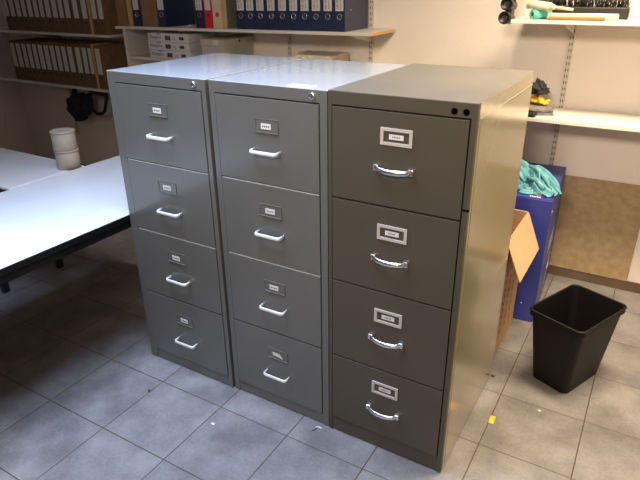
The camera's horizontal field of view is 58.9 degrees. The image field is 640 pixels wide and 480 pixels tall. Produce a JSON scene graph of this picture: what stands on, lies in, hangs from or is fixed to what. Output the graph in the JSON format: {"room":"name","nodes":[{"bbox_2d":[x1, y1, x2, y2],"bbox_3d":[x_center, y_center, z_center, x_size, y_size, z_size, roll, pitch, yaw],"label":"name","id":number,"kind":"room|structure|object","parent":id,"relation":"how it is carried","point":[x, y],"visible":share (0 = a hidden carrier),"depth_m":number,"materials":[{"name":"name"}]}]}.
{"room":"back office","nodes":[
{"label":"back office","id":0,"kind":"room"},
{"bbox_2d":[0,0,34,154],"bbox_3d":[-4.280,-1.116,3.129,0.100,2.750,5.290,13,28,28],"label":"wall","id":1,"kind":"structure","parent":0,"point":[15,134],"depth_m":5.41,"materials":[{"name":"paint"}]},
{"bbox_2d":[0,189,639,479],"bbox_3d":[-1.233,0.869,2.116,7.100,0.080,5.390,13,28,28],"label":"floor","id":2,"kind":"structure","parent":0,"point":[78,365],"depth_m":2.33,"materials":[{"name":"tile"}]},
{"bbox_2d":[0,148,83,292],"bbox_3d":[-1.880,-0.122,3.344,1.130,0.712,0.440,13,28,28],"label":"table","id":3,"kind":"object","parent":2,"relation":"on","point":[17,169],"visible":0.68,"depth_m":3.07,"materials":[{"name":"white laminate"}]},
{"bbox_2d":[53,148,80,169],"bbox_3d":[-1.359,-0.442,3.052,0.125,0.101,0.125,13,28,28],"label":"tin","id":4,"kind":"object","parent":3,"relation":"on","point":[68,160],"visible":0.69,"depth_m":3.01,"materials":[{"name":"white metal"}]},
{"bbox_2d":[49,127,77,151],"bbox_3d":[-1.362,-0.534,3.011,0.125,0.101,0.125,13,28,28],"label":"tin","id":5,"kind":"object","parent":4,"relation":"on","point":[63,139],"visible":1,"depth_m":2.97,"materials":[{"name":"white metal"}]},
{"bbox_2d":[0,155,130,284],"bbox_3d":[-1.266,0.230,2.553,0.758,0.718,1.803,13,28,28],"label":"table","id":6,"kind":"object","parent":2,"relation":"on","point":[43,222],"visible":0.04,"depth_m":2.42,"materials":[{"name":"white laminate"}]},
{"bbox_2d":[123,29,160,66],"bbox_3d":[-1.307,-0.969,4.428,0.022,1.298,0.328,13,28,28],"label":"panel","id":7,"kind":"object","parent":2,"relation":"on","point":[135,40],"visible":0.2,"depth_m":4.14,"materials":[{"name":"white laminate"}]},
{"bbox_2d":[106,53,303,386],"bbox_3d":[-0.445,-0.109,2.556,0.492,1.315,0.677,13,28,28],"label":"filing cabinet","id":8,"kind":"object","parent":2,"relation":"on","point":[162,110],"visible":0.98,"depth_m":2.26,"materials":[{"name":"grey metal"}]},
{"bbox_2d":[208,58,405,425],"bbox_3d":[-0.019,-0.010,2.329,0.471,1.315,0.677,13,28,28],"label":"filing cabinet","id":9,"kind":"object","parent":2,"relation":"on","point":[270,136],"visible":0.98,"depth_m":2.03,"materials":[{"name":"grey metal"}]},
{"bbox_2d":[287,84,315,87],"bbox_3d":[-0.057,-0.488,1.791,0.090,0.001,0.036,12,28,26],"label":"paper slip","id":10,"kind":"object","parent":9,"relation":"on","point":[295,85],"visible":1,"depth_m":1.79,"materials":[{"name":"white paper"}]},
{"bbox_2d":[328,63,533,471],"bbox_3d":[0.391,0.080,2.117,0.462,1.319,0.702,13,28,28],"label":"filing cabinet","id":11,"kind":"object","parent":2,"relation":"on","point":[424,160],"visible":1,"depth_m":1.83,"materials":[{"name":"metal"}]},
{"bbox_2d":[488,415,495,423],"bbox_3d":[0.693,0.724,2.282,0.020,0.003,0.048,12,27,25],"label":"scrap","id":12,"kind":"object","parent":2,"relation":"on","point":[492,418],"visible":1,"depth_m":2.28,"materials":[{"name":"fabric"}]},
{"bbox_2d":[494,209,538,354],"bbox_3d":[0.717,0.134,2.715,0.547,0.714,0.452,13,28,28],"label":"cardboard box","id":13,"kind":"object","parent":2,"relation":"on","point":[523,247],"visible":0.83,"depth_m":2.60,"materials":[{"name":"brown cardboard"}]},
{"bbox_2d":[513,162,565,321],"bbox_3d":[1.086,-0.018,3.086,0.317,0.675,0.586,12,27,25],"label":"carton","id":14,"kind":"object","parent":2,"relation":"on","point":[543,211],"visible":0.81,"depth_m":2.84,"materials":[{"name":"blue cardboard"}]},
{"bbox_2d":[517,160,561,197],"bbox_3d":[1.018,-0.314,2.784,0.205,0.116,0.341,-17,29,-31],"label":"cleaning cloth","id":15,"kind":"object","parent":14,"relation":"on","point":[533,179],"visible":0.66,"depth_m":2.73,"materials":[{"name":"teal fabric"}]},
{"bbox_2d":[530,284,626,393],"bbox_3d":[1.096,0.442,2.470,0.356,0.352,0.256,-18,30,-32],"label":"waste bin","id":16,"kind":"object","parent":2,"relation":"on","point":[574,327],"visible":1,"depth_m":2.42,"materials":[{"name":"black plastic"}]},
{"bbox_2d":[1,0,639,282],"bbox_3d":[0.105,-1.377,3.587,7.100,2.750,0.100,13,28,28],"label":"wall","id":17,"kind":"structure","parent":0,"point":[604,73],"depth_m":3.13,"materials":[{"name":"paint"}]},
{"bbox_2d":[59,35,79,134],"bbox_3d":[-2.243,-1.818,4.851,0.025,1.850,0.012,13,28,28],"label":"upright","id":18,"kind":"object","parent":17,"relation":"attached to","point":[70,90],"visible":0.21,"depth_m":5.19,"materials":[{"name":"beige metal"}]},
{"bbox_2d":[287,34,291,56],"bbox_3d":[-0.202,-1.332,3.737,0.025,1.850,0.012,13,28,28],"label":"upright","id":19,"kind":"object","parent":17,"relation":"attached to","point":[289,39],"visible":0.12,"depth_m":3.75,"materials":[{"name":"beige metal"}]},
{"bbox_2d":[35,154,639,293],"bbox_3d":[0.091,-0.133,4.104,6.898,0.058,0.010,13,28,28],"label":"baseboard","id":20,"kind":"structure","parent":17,"relation":"attached to","point":[630,286],"depth_m":3.28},
{"bbox_2d":[368,0,373,62],"bbox_3d":[0.311,-1.210,3.457,0.025,1.850,0.012,13,28,28],"label":"upright","id":21,"kind":"object","parent":17,"relation":"attached to","point":[371,14],"visible":0.33,"depth_m":3.42,"materials":[{"name":"beige metal"}]},
{"bbox_2d":[129,53,173,60],"bbox_3d":[-0.463,-1.151,3.775,1.930,0.080,0.325,13,28,28],"label":"wall shelf","id":22,"kind":"object","parent":21,"relation":"attached to","point":[142,56],"visible":0.15,"depth_m":4.03,"materials":[{"name":"white laminate"}]},
{"bbox_2d":[150,49,201,58],"bbox_3d":[-0.957,-1.322,3.998,0.375,0.054,0.291,13,28,28],"label":"paper ream","id":23,"kind":"object","parent":22,"relation":"on","point":[166,54],"visible":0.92,"depth_m":3.88,"materials":[{"name":"grey paper"}]},
{"bbox_2d":[148,41,201,51],"bbox_3d":[-0.963,-1.374,3.978,0.375,0.054,0.291,13,28,28],"label":"paper ream","id":24,"kind":"object","parent":23,"relation":"on","point":[156,45],"visible":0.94,"depth_m":3.85,"materials":[{"name":"grey paper"}]},
{"bbox_2d":[147,30,216,42],"bbox_3d":[-0.961,-1.424,3.953,0.375,0.054,0.291,13,28,28],"label":"paper ream","id":25,"kind":"object","parent":24,"relation":"on","point":[162,36],"visible":0.96,"depth_m":3.85,"materials":[{"name":"grey paper"}]},
{"bbox_2d":[200,35,252,54],"bbox_3d":[-0.620,-1.290,3.814,0.191,0.142,0.327,13,28,28],"label":"box","id":26,"kind":"object","parent":22,"relation":"on","point":[229,44],"visible":0.84,"depth_m":3.72,"materials":[{"name":"grey cardboard"}]},
{"bbox_2d":[289,50,348,60],"bbox_3d":[-0.011,-1.109,3.480,0.286,0.078,0.270,12,27,25],"label":"paper packet","id":27,"kind":"object","parent":22,"relation":"on","point":[326,55],"visible":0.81,"depth_m":3.42,"materials":[{"name":"white paper"}]},
{"bbox_2d":[115,24,395,41],"bbox_3d":[-0.510,-1.351,3.712,2.035,0.080,0.325,13,28,28],"label":"wall shelf","id":28,"kind":"object","parent":21,"relation":"attached to","point":[363,34],"visible":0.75,"depth_m":3.42,"materials":[{"name":"white laminate"}]},
{"bbox_2d":[115,0,129,25],"bbox_3d":[-1.329,-1.724,4.078,0.106,0.325,0.285,13,28,28],"label":"box file","id":29,"kind":"object","parent":28,"relation":"on","point":[121,7],"visible":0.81,"depth_m":4.00,"materials":[{"name":"cardboard"}]},
{"bbox_2d":[126,0,133,25],"bbox_3d":[-1.260,-1.702,4.043,0.039,0.310,0.285,13,28,28],"label":"folder","id":30,"kind":"object","parent":28,"relation":"on","point":[128,2],"visible":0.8,"depth_m":3.96,"materials":[{"name":"cardboard"}]},
{"bbox_2d":[131,0,142,25],"bbox_3d":[-1.201,-1.691,4.008,0.080,0.318,0.287,13,28,28],"label":"binder","id":31,"kind":"object","parent":28,"relation":"on","point":[136,8],"visible":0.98,"depth_m":3.92,"materials":[{"name":"paper"}]},
{"bbox_2d":[140,0,158,26],"bbox_3d":[-1.097,-1.673,3.949,0.147,0.330,0.285,13,28,28],"label":"box file","id":32,"kind":"object","parent":28,"relation":"on","point":[148,7],"visible":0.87,"depth_m":3.87,"materials":[{"name":"cardboard"}]},
{"bbox_2d":[156,0,194,26],"bbox_3d":[-0.998,-1.645,3.897,0.072,0.318,0.287,13,28,28],"label":"binder","id":33,"kind":"object","parent":28,"relation":"on","point":[171,13],"visible":1,"depth_m":3.88,"materials":[{"name":"plastic"}]},
{"bbox_2d":[194,0,205,27],"bbox_3d":[-0.708,-1.578,3.737,0.076,0.318,0.287,13,28,28],"label":"binder","id":34,"kind":"object","parent":28,"relation":"on","point":[198,4],"visible":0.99,"depth_m":3.66,"materials":[{"name":"plastic"}]},
{"bbox_2d":[203,0,213,27],"bbox_3d":[-0.644,-1.564,3.702,0.064,0.318,0.286,13,28,28],"label":"binder","id":35,"kind":"object","parent":28,"relation":"on","point":[208,13],"visible":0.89,"depth_m":3.62,"materials":[{"name":"red plastic"}]},
{"bbox_2d":[211,0,223,28],"bbox_3d":[-0.581,-1.548,3.666,0.077,0.318,0.289,13,28,28],"label":"magazine file","id":36,"kind":"object","parent":28,"relation":"on","point":[216,4],"visible":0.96,"depth_m":3.58,"materials":[{"name":"cardboard"}]},
{"bbox_2d":[221,0,236,28],"bbox_3d":[-0.529,-1.538,3.639,0.032,0.320,0.285,13,28,28],"label":"folder","id":37,"kind":"object","parent":28,"relation":"on","point":[228,6],"visible":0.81,"depth_m":3.58,"materials":[{"name":"cardboard"}]},
{"bbox_2d":[235,0,246,28],"bbox_3d":[-0.418,-1.512,3.577,0.070,0.318,0.287,13,28,28],"label":"binder","id":38,"kind":"object","parent":28,"relation":"on","point":[240,4],"visible":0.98,"depth_m":3.50,"materials":[{"name":"paper"}]},
{"bbox_2d":[245,0,255,28],"bbox_3d":[-0.355,-1.497,3.543,0.070,0.318,0.287,13,28,28],"label":"binder","id":39,"kind":"object","parent":28,"relation":"on","point":[249,4],"visible":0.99,"depth_m":3.46,"materials":[{"name":"paper"}]},
{"bbox_2d":[254,0,266,29],"bbox_3d":[-0.290,-1.482,3.507,0.077,0.318,0.287,13,28,28],"label":"binder","id":40,"kind":"object","parent":28,"relation":"on","point":[260,9],"visible":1,"depth_m":3.43,"materials":[{"name":"paper"}]},
{"bbox_2d":[265,0,277,29],"bbox_3d":[-0.221,-1.466,3.469,0.080,0.318,0.287,13,28,28],"label":"binder","id":41,"kind":"object","parent":28,"relation":"on","point":[271,5],"visible":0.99,"depth_m":3.39,"materials":[{"name":"plastic"}]},
{"bbox_2d":[276,0,288,29],"bbox_3d":[-0.151,-1.450,3.431,0.078,0.318,0.287,13,28,28],"label":"binder","id":42,"kind":"object","parent":28,"relation":"on","point":[282,5],"visible":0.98,"depth_m":3.35,"materials":[{"name":"paper"}]},
{"bbox_2d":[288,0,299,30],"bbox_3d":[-0.083,-1.435,3.393,0.076,0.318,0.287,13,28,28],"label":"binder","id":43,"kind":"object","parent":28,"relation":"on","point":[293,5],"visible":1,"depth_m":3.31,"materials":[{"name":"paper"}]},
{"bbox_2d":[299,0,310,30],"bbox_3d":[-0.017,-1.420,3.357,0.074,0.318,0.287,13,28,28],"label":"binder","id":44,"kind":"object","parent":28,"relation":"on","point":[304,5],"visible":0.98,"depth_m":3.28,"materials":[{"name":"paper"}]},
{"bbox_2d":[310,0,321,30],"bbox_3d":[0.049,-1.405,3.321,0.075,0.318,0.287,13,28,28],"label":"binder","id":45,"kind":"object","parent":28,"relation":"on","point":[315,5],"visible":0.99,"depth_m":3.24,"materials":[{"name":"paper"}]},
{"bbox_2d":[322,0,333,31],"bbox_3d":[0.115,-1.389,3.284,0.076,0.318,0.287,13,28,28],"label":"binder","id":46,"kind":"object","parent":28,"relation":"on","point":[327,5],"visible":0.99,"depth_m":3.20,"materials":[{"name":"paper"}]},
{"bbox_2d":[334,0,367,31],"bbox_3d":[0.180,-1.375,3.248,0.071,0.318,0.287,13,28,28],"label":"binder","id":47,"kind":"object","parent":28,"relation":"on","point":[349,15],"visible":1,"depth_m":3.21,"materials":[{"name":"paper"}]},
{"bbox_2d":[498,0,517,23],"bbox_3d":[0.972,-1.243,2.812,0.065,0.316,0.320,13,28,28],"label":"binoculars","id":48,"kind":"object","parent":17,"relation":"attached to","point":[505,17],"visible":0.98,"depth_m":2.75,"materials":[{"name":"black plastic"}]},
{"bbox_2d":[549,0,578,164],"bbox_3d":[1.291,-0.976,2.923,0.025,1.850,0.012,13,28,28],"label":"upright","id":49,"kind":"object","parent":17,"relation":"attached to","point":[572,35],"visible":0.61,"depth_m":3.00,"materials":[{"name":"beige metal"}]},
{"bbox_2d":[511,16,639,32],"bbox_3d":[1.760,-0.895,2.434,1.778,0.080,0.325,13,28,28],"label":"wall shelf","id":50,"kind":"object","parent":49,"relation":"attached to","point":[569,24],"visible":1,"depth_m":2.60,"materials":[{"name":"white laminate"}]},
{"bbox_2d":[529,9,551,18],"bbox_3d":[1.047,-1.072,2.687,0.104,0.044,0.044,-11,27,-21],"label":"roll","id":51,"kind":"object","parent":50,"relation":"on","point":[534,14],"visible":0.91,"depth_m":2.67,"materials":[{"name":"green plastic"}]},
{"bbox_2d":[548,16,604,20],"bbox_3d":[1.164,-1.007,2.576,0.240,0.016,0.012,13,28,28],"label":"wooden stick","id":52,"kind":"object","parent":50,"relation":"on","point":[549,17],"visible":1,"depth_m":2.57,"materials":[{"name":"wood"}]},
{"bbox_2d":[547,13,618,20],"bbox_3d":[1.196,-1.018,2.583,0.300,0.029,0.035,13,28,28],"label":"block","id":53,"kind":"object","parent":50,"relation":"on","point":[608,17],"visible":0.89,"depth_m":2.56,"materials":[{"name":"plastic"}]},
{"bbox_2d":[526,0,573,10],"bbox_3d":[1.067,-1.090,2.627,0.209,0.051,0.043,13,28,28],"label":"tube","id":54,"kind":"object","parent":53,"relation":"on","point":[531,4],"visible":1,"depth_m":2.63,"materials":[{"name":"beige plastic"}]},
{"bbox_2d":[538,0,630,18],"bbox_3d":[1.246,-1.114,2.700,0.420,0.105,0.079,13,28,28],"label":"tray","id":55,"kind":"object","parent":50,"relation":"on","point":[580,6],"visible":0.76,"depth_m":2.65,"materials":[{"name":"black plastic"}]},
{"bbox_2d":[527,107,639,132],"bbox_3d":[1.756,-0.484,2.629,1.800,0.080,0.325,13,28,28],"label":"wall shelf","id":56,"kind":"object","parent":49,"relation":"attached to","point":[563,116],"visible":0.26,"depth_m":2.79,"materials":[{"name":"white laminate"}]},
{"bbox_2d":[528,112,536,117],"bbox_3d":[1.036,-0.638,2.864,0.110,0.018,0.060,13,28,28],"label":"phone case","id":57,"kind":"object","parent":56,"relation":"on","point":[530,114],"visible":0.44,"depth_m":2.83,"materials":[{"name":"black plastic"}]},
{"bbox_2d":[529,102,553,115],"bbox_3d":[1.118,-0.689,2.935,0.160,0.048,0.170,3,25,7],"label":"folded cloth","id":58,"kind":"object","parent":56,"relation":"on","point":[541,109],"visible":0.56,"depth_m":2.86,"materials":[{"name":"white fabric"}]},
{"bbox_2d":[530,95,549,104],"bbox_3d":[1.122,-0.716,2.896,0.086,0.042,0.104,-8,26,-15],"label":"glove","id":59,"kind":"object","parent":58,"relation":"on","point":[536,98],"visible":0.94,"depth_m":2.88,"materials":[{"name":"yellow fabric"}]},
{"bbox_2d":[531,77,549,94],"bbox_3d":[1.101,-0.781,2.868,0.092,0.084,0.110,-15,28,-29],"label":"glove","id":60,"kind":"object","parent":59,"relation":"on","point":[539,87],"visible":0.91,"depth_m":2.85,"materials":[{"name":"black fabric"}]},
{"bbox_2d":[549,175,639,280],"bbox_3d":[1.531,-0.070,3.187,0.460,0.560,0.012,13,28,28],"label":"board","id":61,"kind":"object","parent":17,"relation":"attached to","point":[598,223],"visible":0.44,"depth_m":3.17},
{"bbox_3d":[-1.555,-1.654,4.476,0.025,1.850,0.012,13,28,28],"label":"upright","id":62,"kind":"object","parent":17,"relation":"attached to","visible":0},
{"bbox_2d":[0,72,109,92],"bbox_3d":[-2.217,-1.328,4.844,1.650,0.080,0.325,13,28,28],"label":"wall shelf","id":63,"kind":"object","parent":62,"relation":"attached to","point":[11,76],"visible":0.2,"depth_m":4.71,"materials":[{"name":"white laminate"}]},
{"bbox_2d":[8,37,38,79],"bbox_3d":[-2.517,-1.580,4.924,0.070,0.318,0.286,13,28,28],"label":"binder","id":64,"kind":"object","parent":63,"relation":"on","point":[11,42],"visible":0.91,"depth_m":4.81,"materials":[{"name":"paper"}]},
{"bbox_2d":[14,38,44,79],"bbox_3d":[-2.449,-1.564,4.887,0.076,0.318,0.286,13,28,28],"label":"binder","id":65,"kind":"object","parent":63,"relation":"on","point":[17,42],"visible":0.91,"depth_m":4.78,"materials":[{"name":"paper"}]},
{"bbox_2d":[20,38,53,80],"bbox_3d":[-2.382,-1.548,4.851,0.064,0.318,0.286,13,28,28],"label":"binder","id":66,"kind":"object","parent":63,"relation":"on","point":[23,43],"visible":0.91,"depth_m":4.74,"materials":[{"name":"paper"}]},
{"bbox_2d":[25,38,55,81],"bbox_3d":[-2.321,-1.534,4.817,0.064,0.318,0.286,13,28,28],"label":"binder","id":67,"kind":"object","parent":63,"relation":"on","point":[28,43],"visible":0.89,"depth_m":4.71,"materials":[{"name":"paper"}]},
{"bbox_2d":[31,39,60,81],"bbox_3d":[-2.260,-1.519,4.784,0.064,0.318,0.286,13,28,28],"label":"binder","id":68,"kind":"object","parent":63,"relation":"on","point":[33,43],"visible":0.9,"depth_m":4.67,"materials":[{"name":"paper"}]},
{"bbox_2d":[36,39,69,82],"bbox_3d":[-2.197,-1.504,4.749,0.070,0.318,0.286,13,28,28],"label":"binder","id":69,"kind":"object","parent":63,"relation":"on","point":[39,44],"visible":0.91,"depth_m":4.64,"materials":[{"name":"paper"}]},
{"bbox_2d":[42,39,71,83],"bbox_3d":[-2.131,-1.488,4.713,0.070,0.318,0.286,13,28,28],"label":"binder","id":70,"kind":"object","parent":63,"relation":"on","point":[45,44],"visible":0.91,"depth_m":4.60,"materials":[{"name":"paper"}]},
{"bbox_2d":[48,40,78,83],"bbox_3d":[-2.067,-1.473,4.679,0.064,0.318,0.286,13,28,28],"label":"binder","id":71,"kind":"object","parent":63,"relation":"on","point":[51,45],"visible":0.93,"depth_m":4.57,"materials":[{"name":"paper"}]},
{"bbox_2d":[54,40,87,84],"bbox_3d":[-2.006,-1.459,4.645,0.064,0.318,0.286,13,28,28],"label":"binder","id":72,"kind":"object","parent":63,"relation":"on","point":[56,45],"visible":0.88,"depth_m":4.54,"materials":[{"name":"paper"}]},
{"bbox_2d":[60,40,89,84],"bbox_3d":[-1.945,-1.444,4.612,0.064,0.318,0.286,13,28,28],"label":"binder","id":73,"kind":"object","parent":63,"relation":"on","point":[62,45],"visible":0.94,"depth_m":4.50,"materials":[{"name":"paper"}]},
{"bbox_2d":[66,88,91,121],"bbox_3d":[-2.052,-1.166,4.819,0.289,0.312,0.162,13,28,28],"label":"hanging bag","id":74,"kind":"object","parent":63,"relation":"hanging from","point":[76,103],"visible":0.85,"depth_m":4.77,"materials":[{"name":"black fabric"}]},
{"bbox_2d":[66,41,99,85],"bbox_3d":[-1.879,-1.428,4.576,0.076,0.318,0.286,13,28,28],"label":"binder","id":75,"kind":"object","parent":63,"relation":"on","point":[69,47],"visible":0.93,"depth_m":4.47,"materials":[{"name":"paper"}]},
{"bbox_2d":[73,41,102,86],"bbox_3d":[-1.802,-1.410,4.534,0.072,0.318,0.286,13,28,28],"label":"binder","id":76,"kind":"object","parent":63,"relation":"on","point":[77,49],"visible":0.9,"depth_m":4.42,"materials":[{"name":"cardboard"}]},
{"bbox_2d":[80,42,103,87],"bbox_3d":[-1.736,-1.394,4.498,0.064,0.318,0.286,13,28,28],"label":"binder","id":77,"kind":"object","parent":63,"relation":"on","point":[83,47],"visible":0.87,"depth_m":4.38,"materials":[{"name":"cardboard"}]},
{"bbox_2d":[86,45,97,87],"bbox_3d":[-1.681,-1.381,4.468,0.052,0.318,0.286,13,28,28],"label":"binder","id":78,"kind":"object","parent":63,"relation":"on","point":[89,52],"visible":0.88,"depth_m":4.35,"materials":[{"name":"cardboard"}]},
{"bbox_2d":[85,91,107,114],"bbox_3d":[-1.829,-1.137,4.661,0.259,0.229,0.056,13,28,28],"label":"cable loop","id":79,"kind":"object","parent":63,"relation":"hanging from","point":[89,100],"visible":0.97,"depth_m":4.67,"materials":[{"name":"black plastic"}]},
{"bbox_2d":[90,41,120,88],"bbox_3d":[-1.651,-1.375,4.439,0.014,0.330,0.280,13,28,28],"label":"divider","id":80,"kind":"object","parent":63,"relation":"on","point":[92,45],"visible":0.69,"depth_m":4.34,"materials":[{"name":"brown wood"}]},
{"bbox_2d":[93,42,127,88],"bbox_3d":[-1.606,-1.363,4.427,0.068,0.318,0.286,13,28,28],"label":"binder","id":81,"kind":"object","parent":63,"relation":"on","point":[107,56],"visible":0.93,"depth_m":4.35,"materials":[{"name":"cardboard"}]},
{"bbox_2d":[0,26,123,41],"bbox_3d":[-2.193,-1.685,4.663,1.715,0.080,0.325,13,28,28],"label":"wall shelf","id":82,"kind":"object","parent":62,"relation":"attached to","point":[117,37],"visible":0.5,"depth_m":4.43,"materials":[{"name":"white laminate"}]},
{"bbox_2d":[2,0,13,29],"bbox_3d":[-2.490,-1.937,4.740,0.064,0.318,0.286,13,28,28],"label":"binder","id":83,"kind":"object","parent":82,"relation":"on","point":[5,2],"visible":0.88,"depth_m":4.64,"materials":[{"name":"paper"}]},
{"bbox_2d":[7,0,19,29],"bbox_3d":[-2.424,-1.921,4.704,0.076,0.318,0.286,13,28,28],"label":"binder","id":84,"kind":"object","parent":82,"relation":"on","point":[11,4],"visible":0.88,"depth_m":4.61,"materials":[{"name":"paper"}]},
{"bbox_2d":[14,0,25,30],"bbox_3d":[-2.354,-1.904,4.666,0.072,0.318,0.286,13,28,28],"label":"binder","id":85,"kind":"object","parent":82,"relation":"on","point":[16,2],"visible":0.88,"depth_m":4.57,"materials":[{"name":"paper"}]},
{"bbox_2d":[20,0,30,30],"bbox_3d":[-2.290,-1.889,4.631,0.064,0.318,0.286,13,28,28],"label":"binder","id":86,"kind":"object","parent":82,"relation":"on","point":[22,2],"visible":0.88,"depth_m":4.54,"materials":[{"name":"paper"}]},
{"bbox_2d":[25,0,37,30],"bbox_3d":[-2.224,-1.873,4.595,0.076,0.318,0.286,13,28,28],"label":"binder","id":87,"kind":"object","parent":82,"relation":"on","point":[31,15],"visible":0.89,"depth_m":4.50,"materials":[{"name":"paper"}]},
{"bbox_2d":[32,0,43,31],"bbox_3d":[-2.157,-1.857,4.559,0.064,0.318,0.286,13,28,28],"label":"binder","id":88,"kind":"object","parent":82,"relation":"on","point":[34,2],"visible":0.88,"depth_m":4.46,"materials":[{"name":"paper"}]},
{"bbox_2d":[37,0,48,31],"bbox_3d":[-2.096,-1.843,4.526,0.064,0.318,0.286,13,28,28],"label":"binder","id":89,"kind":"object","parent":82,"relation":"on","point":[40,2],"visible":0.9,"depth_m":4.43,"materials":[{"name":"paper"}]},
{"bbox_2d":[43,0,55,31],"bbox_3d":[-2.030,-1.827,4.490,0.076,0.318,0.286,13,28,28],"label":"binder","id":90,"kind":"object","parent":82,"relation":"on","point":[47,5],"visible":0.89,"depth_m":4.39,"materials":[{"name":"paper"}]},
{"bbox_2d":[50,0,62,32],"bbox_3d":[-1.961,-1.810,4.452,0.072,0.318,0.286,13,28,28],"label":"binder","id":91,"kind":"object","parent":82,"relation":"on","point":[54,7],"visible":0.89,"depth_m":4.36,"materials":[{"name":"paper"}]},
{"bbox_2d":[56,0,67,32],"bbox_3d":[-1.896,-1.795,4.417,0.064,0.318,0.286,13,28,28],"label":"binder","id":92,"kind":"object","parent":82,"relation":"on","point":[59,2],"visible":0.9,"depth_m":4.32,"materials":[{"name":"paper"}]},
{"bbox_2d":[63,0,75,32],"bbox_3d":[-1.832,-1.780,4.381,0.072,0.318,0.286,13,28,28],"label":"binder","id":93,"kind":"object","parent":82,"relation":"on","point":[66,3],"visible":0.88,"depth_m":4.29,"materials":[{"name":"paper"}]},
{"bbox_2d":[70,0,83,33],"bbox_3d":[-1.751,-1.760,4.337,0.084,0.318,0.286,13,28,28],"label":"binder","id":94,"kind":"object","parent":82,"relation":"on","point":[75,6],"visible":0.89,"depth_m":4.24,"materials":[{"name":"paper"}]},
{"bbox_2d":[78,0,91,33],"bbox_3d":[-1.668,-1.741,4.292,0.090,0.318,0.286,13,28,28],"label":"binder","id":95,"kind":"object","parent":82,"relation":"on","point":[82,3],"visible":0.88,"depth_m":4.20,"materials":[{"name":"paper"}]},
{"bbox_2d":[86,0,94,33],"bbox_3d":[-1.621,-1.731,4.255,0.018,0.330,0.280,13,28,28],"label":"divider","id":96,"kind":"object","parent":82,"relation":"on","point":[87,1],"visible":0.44,"depth_m":4.16,"materials":[{"name":"brown wood"}]},
{"bbox_2d":[89,0,100,34],"bbox_3d":[-1.576,-1.719,4.242,0.066,0.318,0.286,13,28,28],"label":"binder","id":97,"kind":"object","parent":82,"relation":"on","point":[93,6],"visible":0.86,"depth_m":4.14,"materials":[{"name":"paper"}]},
{"bbox_2d":[96,0,122,34],"bbox_3d":[-1.516,-1.704,4.209,0.064,0.318,0.286,13,28,28],"label":"binder","id":98,"kind":"object","parent":82,"relation":"on","point":[107,14],"visible":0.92,"depth_m":4.13,"materials":[{"name":"cardboard"}]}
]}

